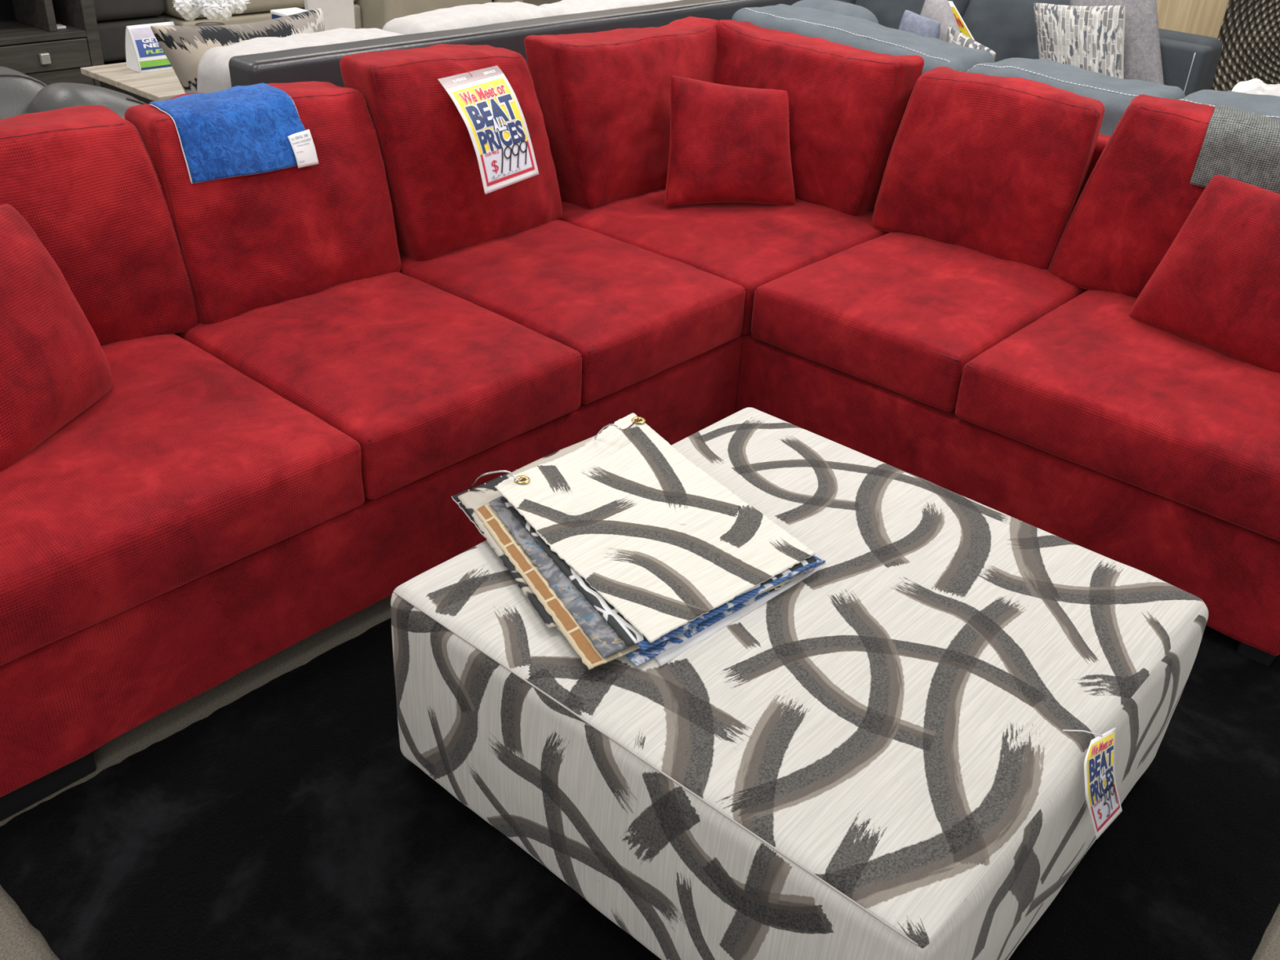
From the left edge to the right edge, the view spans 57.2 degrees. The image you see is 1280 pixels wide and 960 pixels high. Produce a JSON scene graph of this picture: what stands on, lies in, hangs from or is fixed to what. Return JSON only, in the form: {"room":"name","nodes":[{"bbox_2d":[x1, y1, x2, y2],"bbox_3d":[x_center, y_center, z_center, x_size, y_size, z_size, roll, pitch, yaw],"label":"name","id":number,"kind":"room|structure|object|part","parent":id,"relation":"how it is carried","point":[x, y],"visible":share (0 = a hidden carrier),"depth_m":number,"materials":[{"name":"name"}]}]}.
{"room":"store","nodes":[
{"label":"store","id":0,"kind":"room"},
{"bbox_2d":[0,0,1279,959],"bbox_3d":[-0.762,-1.303,5.182,13.500,0.001,12.000,27,38,33],"label":"floor","id":1,"kind":"structure","parent":0,"point":[19,940],"depth_m":2.21,"materials":[{"name":"carpet"}]},
{"bbox_2d":[0,0,104,86],"bbox_3d":[-3.527,-2.122,5.535,0.490,0.750,1.775,27,38,33],"label":"media console","id":2,"kind":"object","parent":1,"relation":"on","point":[32,45],"visible":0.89,"depth_m":5.95,"materials":[{"name":"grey wood"}]},
{"bbox_3d":[-3.696,-2.201,5.659,0.019,0.700,1.650,27,38,33],"label":"panel","id":3,"kind":"part","parent":2,"relation":"part of","materials":[{"name":"black wood"}]},
{"bbox_2d":[0,20,86,45],"bbox_3d":[-3.540,-2.072,5.570,0.448,0.030,1.650,27,38,33],"label":"shelf","id":4,"kind":"object","parent":2,"relation":"attached to","point":[12,33],"depth_m":5.92,"materials":[{"name":"brown wood"}]},
{"bbox_3d":[-2.975,-2.107,5.871,0.025,0.052,0.046,27,38,33],"label":"knob","id":5,"kind":"part","parent":2,"relation":"part of","materials":[{"name":"silver metal"}]},
{"bbox_3d":[-3.308,-2.099,5.815,0.404,0.136,0.990,27,38,33],"label":"drawer","id":6,"kind":"part","parent":2,"relation":"part of","materials":[{"name":"brown wood"}]},
{"bbox_2d":[56,23,66,29],"bbox_3d":[-2.992,-2.310,5.987,0.070,0.011,0.100,27,38,33],"label":"leaflet","id":7,"kind":"object","parent":2,"relation":"on","point":[59,26],"visible":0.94,"depth_m":5.99,"materials":[{"name":"white paper"}]},
{"bbox_3d":[-2.968,-2.413,6.113,0.450,0.720,0.066,27,38,33],"label":"panel","id":8,"kind":"part","parent":2,"relation":"part of","materials":[{"name":"brown wood"}]},
{"bbox_2d":[0,66,146,119],"bbox_3d":[-1.992,-0.475,2.772,0.933,0.901,1.800,27,38,33],"label":"leather sofa","id":9,"kind":"object","parent":1,"relation":"on","point":[20,93],"visible":0.14,"depth_m":2.79,"materials":[{"name":"grey leather"}]},
{"bbox_2d":[0,66,44,119],"bbox_3d":[-1.682,-0.771,2.749,0.329,0.336,0.693,27,38,33],"label":"cushion","id":10,"kind":"object","parent":9,"relation":"on","point":[20,93],"depth_m":2.80,"materials":[{"name":"grey leather"}]},
{"bbox_2d":[27,82,142,119],"bbox_3d":[-1.302,-0.803,2.917,0.307,0.359,0.378,27,38,33],"label":"cushion","id":11,"kind":"object","parent":9,"relation":"on","point":[41,98],"depth_m":2.78,"materials":[{"name":"grey leather"}]},
{"bbox_2d":[93,0,167,62],"bbox_3d":[-3.434,-2.755,6.512,0.860,0.850,1.234,27,38,33],"label":"sofa","id":12,"kind":"object","parent":1,"relation":"on","point":[113,16],"visible":0.3,"depth_m":6.60,"materials":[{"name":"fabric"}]},
{"bbox_2d":[93,0,164,21],"bbox_3d":[-3.343,-2.672,6.464,0.610,0.236,1.234,27,38,33],"label":"seat cushion","id":13,"kind":"object","parent":12,"relation":"on","point":[105,10],"depth_m":6.59,"materials":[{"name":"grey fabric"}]},
{"bbox_2d":[80,62,185,103],"bbox_3d":[-1.525,-1.645,5.237,0.613,0.450,1.599,27,38,33],"label":"coffee table","id":14,"kind":"object","parent":1,"relation":"on","point":[147,87],"visible":0.11,"depth_m":4.65,"materials":[{"name":"brown wood"}]},
{"bbox_2d":[125,21,174,72],"bbox_3d":[-1.986,-1.772,4.791,0.110,0.170,0.201,27,38,33],"label":"tent card","id":15,"kind":"object","parent":14,"relation":"on","point":[144,53],"visible":0.69,"depth_m":4.74,"materials":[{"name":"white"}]},
{"bbox_3d":[-1.958,-1.761,4.772,0.019,0.065,0.180,27,38,33],"label":"print panel","id":16,"kind":"part","parent":15,"relation":"part of","materials":[{"name":"blue paper"}]},
{"bbox_3d":[-1.969,-1.813,4.756,0.018,0.041,0.180,27,38,33],"label":"print panel","id":17,"kind":"part","parent":15,"relation":"part of","materials":[{"name":"purple"}]},
{"bbox_3d":[-1.952,-1.706,4.793,0.004,0.024,0.188,27,38,33],"label":"print panel","id":18,"kind":"part","parent":15,"relation":"part of","materials":[{"name":"green paper"}]},
{"bbox_3d":[-1.951,-1.691,4.800,0.001,0.009,0.188,27,38,33],"label":"print panel","id":19,"kind":"part","parent":15,"relation":"part of","materials":[{"name":"blue"}]},
{"bbox_2d":[172,0,250,26],"bbox_3d":[-1.807,-1.933,4.948,0.302,0.304,0.291,4,31,0],"label":"flower vase","id":20,"kind":"object","parent":14,"relation":"on","point":[189,10],"visible":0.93,"depth_m":4.85,"materials":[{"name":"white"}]},
{"bbox_2d":[270,7,306,18],"bbox_3d":[-1.521,-1.965,5.154,0.128,0.181,0.136,27,38,33],"label":"tissue box","id":21,"kind":"object","parent":14,"relation":"on","point":[277,13],"visible":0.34,"depth_m":5.09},
{"bbox_2d":[304,0,355,31],"bbox_3d":[-1.425,-2.222,5.375,0.030,0.409,0.250,27,38,33],"label":"display board","id":22,"kind":"object","parent":14,"relation":"on","point":[337,14],"visible":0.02,"depth_m":5.42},
{"bbox_2d":[157,0,523,29],"bbox_3d":[-2.041,-3.381,7.667,1.200,0.900,2.526,27,38,33],"label":"sofa","id":23,"kind":"object","parent":1,"relation":"on","point":[368,14],"visible":0.22,"depth_m":7.49,"materials":[{"name":"fabric"}]},
{"bbox_2d":[163,0,355,19],"bbox_3d":[-2.469,-3.071,7.297,0.700,0.203,1.253,27,38,33],"label":"seat cushion","id":24,"kind":"object","parent":23,"relation":"on","point":[257,9],"depth_m":7.06,"materials":[{"name":"beige fabric"}]},
{"bbox_3d":[-1.298,-3.650,8.493,1.100,0.600,0.260,27,38,33],"label":"arm","id":25,"kind":"part","parent":23,"relation":"part of","materials":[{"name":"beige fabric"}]},
{"bbox_2d":[196,0,801,93],"bbox_3d":[-0.465,-1.317,4.336,0.963,0.918,2.696,27,38,33],"label":"sofa","id":26,"kind":"object","parent":1,"relation":"on","point":[317,56],"visible":0.17,"depth_m":3.54,"materials":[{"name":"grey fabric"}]},
{"bbox_2d":[150,8,324,93],"bbox_3d":[-1.141,-1.170,3.510,0.161,0.420,0.636,20,34,26],"label":"throw pillow","id":27,"kind":"object","parent":26,"relation":"on","point":[184,46],"visible":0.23,"depth_m":3.30,"materials":[{"name":"fabric"}]},
{"bbox_2d":[196,27,404,93],"bbox_3d":[-0.952,-1.068,3.454,0.285,0.467,0.666,27,38,33],"label":"cushion","id":28,"kind":"object","parent":26,"relation":"on","point":[213,69],"depth_m":3.21,"materials":[{"name":"beige fabric"}]},
{"bbox_2d":[382,1,559,35],"bbox_3d":[-0.548,-1.310,3.890,0.303,0.484,0.644,27,38,33],"label":"cushion","id":29,"kind":"object","parent":26,"relation":"on","point":[462,16],"depth_m":3.68,"materials":[{"name":"beige fabric"}]},
{"bbox_2d":[538,0,680,15],"bbox_3d":[-0.087,-1.547,4.353,0.303,0.472,0.754,27,38,33],"label":"cushion","id":30,"kind":"object","parent":26,"relation":"on","point":[563,6],"depth_m":4.08,"materials":[{"name":"beige fabric"}]},
{"bbox_2d":[0,16,1279,821],"bbox_3d":[0.101,-0.243,2.541,2.432,0.963,3.038,27,38,33],"label":"sectional sofa","id":31,"kind":"object","parent":1,"relation":"on","point":[308,365],"visible":0.91,"depth_m":2.67,"materials":[{"name":"red fabric"}]},
{"bbox_3d":[-1.059,0.510,2.021,0.070,0.075,0.213,27,38,33],"label":"leg","id":32,"kind":"part","parent":31,"relation":"part of","materials":[{"name":"black wood"}]},
{"bbox_2d":[0,204,112,471],"bbox_3d":[-1.131,-0.255,2.072,0.226,0.372,0.368,10,31,11],"label":"throw pillow","id":33,"kind":"object","parent":31,"relation":"on","point":[54,366],"visible":0.99,"depth_m":2.06,"materials":[{"name":"red fabric"}]},
{"bbox_2d":[0,105,199,345],"bbox_3d":[-1.253,-0.467,2.358,0.262,0.484,0.682,27,38,33],"label":"cushion","id":34,"kind":"object","parent":31,"relation":"on","point":[113,199],"depth_m":2.39,"materials":[{"name":"red fabric"}]},
{"bbox_2d":[0,333,364,666],"bbox_3d":[-1.103,-0.032,2.198,0.827,0.183,0.838,27,38,33],"label":"seat cushion","id":35,"kind":"object","parent":31,"relation":"on","point":[196,464],"depth_m":2.07,"materials":[{"name":"red fabric"}]},
{"bbox_2d":[149,83,319,183],"bbox_3d":[-0.898,-0.767,2.591,0.205,0.145,0.309,27,38,33],"label":"sample","id":36,"kind":"object","parent":31,"relation":"on","point":[237,131],"visible":1,"depth_m":2.56,"materials":[{"name":"blue fabric"}]},
{"bbox_2d":[124,80,400,324],"bbox_3d":[-0.855,-0.664,2.752,0.288,0.467,0.598,27,38,33],"label":"cushion","id":37,"kind":"object","parent":31,"relation":"on","point":[249,246],"depth_m":2.68,"materials":[{"name":"red fabric"}]},
{"bbox_2d":[174,271,582,499],"bbox_3d":[-0.625,-0.282,2.679,0.826,0.175,0.604,27,38,33],"label":"seat cushion","id":38,"kind":"object","parent":31,"relation":"on","point":[428,378],"depth_m":2.52,"materials":[{"name":"red fabric"}]},
{"bbox_2d":[339,44,563,261],"bbox_3d":[-0.469,-0.886,3.122,0.294,0.511,0.658,27,38,33],"label":"cushion","id":39,"kind":"object","parent":31,"relation":"on","point":[437,206],"depth_m":2.96,"materials":[{"name":"red fabric"}]},
{"bbox_2d":[437,62,538,194],"bbox_3d":[-0.369,-0.882,2.909,0.178,0.272,0.204,27,38,33],"label":"price sign","id":40,"kind":"object","parent":31,"relation":"attached to","point":[491,111],"visible":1,"depth_m":2.90,"materials":[{"name":"multicoloured paper"}]},
{"bbox_3d":[-0.366,-0.899,2.897,0.099,0.139,0.191,23,36,29],"label":"yellow panel","id":41,"kind":"part","parent":40,"relation":"part of","materials":[{"name":"yellow paper"}]},
{"bbox_3d":[-0.329,-0.794,2.916,0.024,0.068,0.169,22,35,28],"label":"white panel","id":42,"kind":"part","parent":40,"relation":"part of","materials":[{"name":"paper"}]},
{"bbox_2d":[399,219,745,404],"bbox_3d":[-0.222,-0.493,3.079,0.826,0.172,0.605,27,38,33],"label":"seat cushion","id":43,"kind":"object","parent":31,"relation":"on","point":[634,314],"depth_m":2.92,"materials":[{"name":"red fabric"}]},
{"bbox_2d":[524,16,718,208],"bbox_3d":[-0.025,-1.122,3.577,0.259,0.501,0.809,27,38,33],"label":"cushion","id":44,"kind":"object","parent":31,"relation":"on","point":[603,97],"depth_m":3.39,"materials":[{"name":"red fabric"}]},
{"bbox_2d":[559,187,888,333],"bbox_3d":[0.246,-0.744,3.553,0.819,0.171,0.814,27,38,33],"label":"seat cushion","id":45,"kind":"object","parent":31,"relation":"on","point":[748,246],"depth_m":3.36,"materials":[{"name":"red fabric"}]},
{"bbox_2d":[665,75,795,205],"bbox_3d":[0.272,-0.999,3.484,0.416,0.362,0.187,-5,32,-14],"label":"throw pillow","id":46,"kind":"object","parent":31,"relation":"on","point":[728,144],"visible":1,"depth_m":3.43,"materials":[{"name":"red fabric"}]},
{"bbox_2d":[714,19,924,216],"bbox_3d":[0.504,-1.121,3.644,0.681,0.493,0.268,27,38,33],"label":"cushion","id":47,"kind":"object","parent":31,"relation":"on","point":[847,104],"depth_m":3.49,"materials":[{"name":"red fabric"}]},
{"bbox_2d":[751,231,1088,411],"bbox_3d":[0.777,-0.479,3.157,0.604,0.177,0.818,27,38,33],"label":"seat cushion","id":48,"kind":"object","parent":31,"relation":"on","point":[903,317],"depth_m":2.97,"materials":[{"name":"red fabric"}]},
{"bbox_2d":[871,66,1104,269],"bbox_3d":[0.963,-0.884,3.302,0.614,0.484,0.262,27,38,33],"label":"cushion","id":49,"kind":"object","parent":31,"relation":"on","point":[998,169],"depth_m":3.19,"materials":[{"name":"red fabric"}]},
{"bbox_3d":[1.109,-0.802,3.444,2.300,0.487,0.110,27,38,33],"label":"frame","id":50,"kind":"part","parent":31,"relation":"part of","materials":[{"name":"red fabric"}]},
{"bbox_2d":[955,289,1279,541],"bbox_3d":[1.313,-0.210,2.756,0.834,0.182,0.827,27,38,33],"label":"seat cushion","id":51,"kind":"object","parent":31,"relation":"on","point":[1078,382],"depth_m":2.57,"materials":[{"name":"red fabric"}]},
{"bbox_2d":[1048,94,1214,297],"bbox_3d":[1.421,-0.662,2.957,0.742,0.507,0.255,27,38,33],"label":"cushion","id":52,"kind":"object","parent":31,"relation":"on","point":[1117,205],"depth_m":2.99,"materials":[{"name":"red fabric"}]},
{"bbox_2d":[1128,174,1279,373],"bbox_3d":[1.404,-0.473,2.698,0.204,0.367,0.457,-18,37,-32],"label":"throw pillow","id":53,"kind":"object","parent":31,"relation":"on","point":[1216,286],"visible":0.99,"depth_m":2.67,"materials":[{"name":"red fabric"}]},
{"bbox_2d":[1189,103,1279,193],"bbox_3d":[1.486,-0.767,2.792,0.342,0.162,0.196,27,38,33],"label":"sample","id":54,"kind":"object","parent":31,"relation":"on","point":[1243,146],"visible":0.89,"depth_m":2.77,"materials":[{"name":"grey fabric"}]},
{"bbox_3d":[1.339,0.356,2.534,0.070,0.075,0.080,27,38,33],"label":"leg","id":55,"kind":"part","parent":31,"relation":"part of","materials":[{"name":"black wood"}]},
{"bbox_2d":[0,617,1279,959],"bbox_3d":[0.291,0.489,2.245,1.640,0.026,2.348,27,38,33],"label":"area rug","id":56,"kind":"object","parent":1,"relation":"on","point":[290,820],"visible":0.22,"depth_m":1.96,"materials":[{"name":"black carpet"}]},
{"bbox_2d":[391,407,1208,959],"bbox_3d":[0.274,0.352,2.054,1.033,0.412,1.012,27,38,33],"label":"ottoman","id":57,"kind":"object","parent":56,"relation":"on","point":[875,760],"visible":0.8,"depth_m":1.74,"materials":[{"name":"fabric"}]},
{"bbox_2d":[451,413,826,670],"bbox_3d":[-0.039,0.072,2.031,0.508,0.101,0.638,-19,37,-33],"label":"bundle","id":58,"kind":"object","parent":57,"relation":"on","point":[622,544],"visible":1,"depth_m":1.98,"materials":[{"name":"white fabric"}]},
{"bbox_2d":[1062,727,1122,839],"bbox_3d":[0.667,0.441,1.683,0.130,0.164,0.086,-3,31,-11],"label":"price tag","id":59,"kind":"object","parent":57,"relation":"hanging from","point":[1102,797],"visible":1,"depth_m":1.66,"materials":[{"name":"yellow"}]},
{"bbox_3d":[0.648,0.411,1.659,0.038,0.077,0.106,27,38,33],"label":"yellow panel","id":60,"kind":"part","parent":59,"relation":"part of","materials":[{"name":"yellow paper"}]},
{"bbox_3d":[0.668,0.467,1.683,0.011,0.070,0.106,29,39,36],"label":"white panel","id":61,"kind":"part","parent":59,"relation":"part of","materials":[{"name":"paper"}]},
{"bbox_2d":[731,4,1279,136],"bbox_3d":[1.724,-0.804,3.696,3.180,0.925,0.998,27,38,33],"label":"sectional","id":62,"kind":"object","parent":1,"relation":"on","point":[1116,95],"visible":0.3,"depth_m":3.61,"materials":[{"name":"fabric"}]},
{"bbox_2d":[791,0,879,24],"bbox_3d":[0.688,-1.545,4.378,0.431,0.448,0.279,27,38,33],"label":"sofa cushion","id":63,"kind":"object","parent":62,"relation":"on","point":[832,6],"visible":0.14,"depth_m":4.24,"materials":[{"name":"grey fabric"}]},
{"bbox_2d":[731,4,995,74],"bbox_3d":[0.709,-1.343,3.959,0.896,0.373,0.376,27,38,33],"label":"cushion","id":64,"kind":"object","parent":62,"relation":"on","point":[858,33],"depth_m":3.81,"materials":[{"name":"grey fabric"}]},
{"bbox_2d":[897,9,940,39],"bbox_3d":[1.003,-1.522,4.351,0.207,0.390,0.116,27,38,33],"label":"throw pillow","id":65,"kind":"object","parent":62,"relation":"on","point":[912,22],"visible":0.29,"depth_m":4.26,"materials":[{"name":"fabric"}]},
{"bbox_2d":[920,0,959,41],"bbox_3d":[1.156,-1.595,4.358,0.115,0.342,0.353,-20,38,-34],"label":"throw pillow","id":66,"kind":"object","parent":62,"relation":"on","point":[940,11],"visible":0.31,"depth_m":4.33,"materials":[{"name":"grey fabric"}]},
{"bbox_2d":[948,0,974,39],"bbox_3d":[1.318,-1.559,4.472,0.497,0.443,0.006,27,38,33],"label":"price sign","id":67,"kind":"object","parent":62,"relation":"on","point":[962,28],"visible":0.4,"depth_m":4.47,"materials":[{"name":"yellow paper"}]},
{"bbox_3d":[1.265,-1.655,4.473,0.286,0.249,0.001,27,38,33],"label":"yellow panel","id":68,"kind":"part","parent":67,"relation":"part of","materials":[{"name":"yellow paper"}]},
{"bbox_2d":[946,26,995,59],"bbox_3d":[1.140,-1.387,4.156,0.194,0.384,0.108,27,38,33],"label":"throw pillow","id":69,"kind":"object","parent":62,"relation":"on","point":[954,36],"visible":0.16,"depth_m":4.08,"materials":[{"name":"grey fabric"}]},
{"bbox_2d":[966,57,1185,136],"bbox_3d":[1.271,-1.055,3.549,0.611,0.350,0.378,27,38,33],"label":"cushion","id":70,"kind":"object","parent":62,"relation":"on","point":[1116,95],"depth_m":3.41,"materials":[{"name":"grey fabric"}]},
{"bbox_2d":[1178,89,1279,121],"bbox_3d":[1.780,-0.808,3.176,0.752,0.360,0.379,27,38,33],"label":"cushion","id":71,"kind":"object","parent":62,"relation":"on","point":[1268,105],"depth_m":3.22,"materials":[{"name":"grey fabric"}]},
{"bbox_2d":[1231,78,1279,96],"bbox_3d":[2.004,-1.220,3.739,0.272,0.077,0.197,27,38,33],"label":"throw","id":72,"kind":"object","parent":62,"relation":"on","point":[1255,86],"visible":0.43,"depth_m":3.74,"materials":[{"name":"white fabric"}]},
{"bbox_2d":[836,0,1222,96],"bbox_3d":[1.308,-1.841,5.361,2.391,0.965,0.960,27,38,33],"label":"loveseat","id":73,"kind":"object","parent":1,"relation":"on","point":[1189,61],"visible":0.08,"depth_m":4.92,"materials":[{"name":"fabric"}]},
{"bbox_2d":[836,0,856,4],"bbox_3d":[0.783,-2.361,5.742,0.724,0.510,0.424,27,38,33],"label":"cushion","id":74,"kind":"object","parent":73,"relation":"on","point":[853,2],"depth_m":5.47,"materials":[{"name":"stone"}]},
{"bbox_2d":[854,0,969,29],"bbox_3d":[1.255,-2.118,5.393,0.554,0.516,0.408,27,38,33],"label":"cushion","id":75,"kind":"object","parent":73,"relation":"on","point":[888,13],"depth_m":5.25,"materials":[{"name":"fabric"}]},
{"bbox_2d":[962,0,1070,62],"bbox_3d":[1.738,-1.882,5.037,0.744,0.518,0.417,27,38,33],"label":"cushion","id":76,"kind":"object","parent":73,"relation":"on","point":[1007,28],"depth_m":4.95,"materials":[{"name":"fabric"}]},
{"bbox_2d":[1033,3,1125,79],"bbox_3d":[1.722,-1.663,4.602,0.488,0.396,0.143,27,38,33],"label":"throw pillow","id":77,"kind":"object","parent":73,"relation":"on","point":[1091,38],"visible":0.59,"depth_m":4.53,"materials":[{"name":"grey fabric"}]},
{"bbox_2d":[1069,0,1164,84],"bbox_3d":[1.878,-1.693,4.637,0.129,0.504,0.546,-20,38,-34],"label":"throw pillow","id":78,"kind":"object","parent":73,"relation":"on","point":[1142,50],"visible":0.27,"depth_m":4.53,"materials":[{"name":"grey fabric"}]},
{"bbox_3d":[2.050,-1.399,4.800,0.336,0.758,0.110,27,38,33],"label":"arm","id":79,"kind":"part","parent":73,"relation":"part of","materials":[{"name":"leather"}]},
{"bbox_3d":[1.536,-2.046,5.614,2.300,0.475,0.180,27,38,33],"label":"frame","id":80,"kind":"part","parent":73,"relation":"part of","materials":[{"name":"leather"}]},
{"bbox_2d":[1210,0,1279,91],"bbox_3d":[3.630,-2.438,6.081,1.100,1.502,0.130,27,38,33],"label":"patterned pillow","id":81,"kind":"object","parent":1,"relation":"on","point":[1249,35],"visible":0.4,"depth_m":6.38,"materials":[{"name":"brown fabric"}]},
{"bbox_2d":[1155,0,1229,38],"bbox_3d":[2.010,-4.097,7.045,13.500,3.200,0.100,27,38,33],"label":"wall","id":82,"kind":"structure","parent":0,"point":[1199,17],"depth_m":6.64,"materials":[{"name":"brown wood"}]}
]}

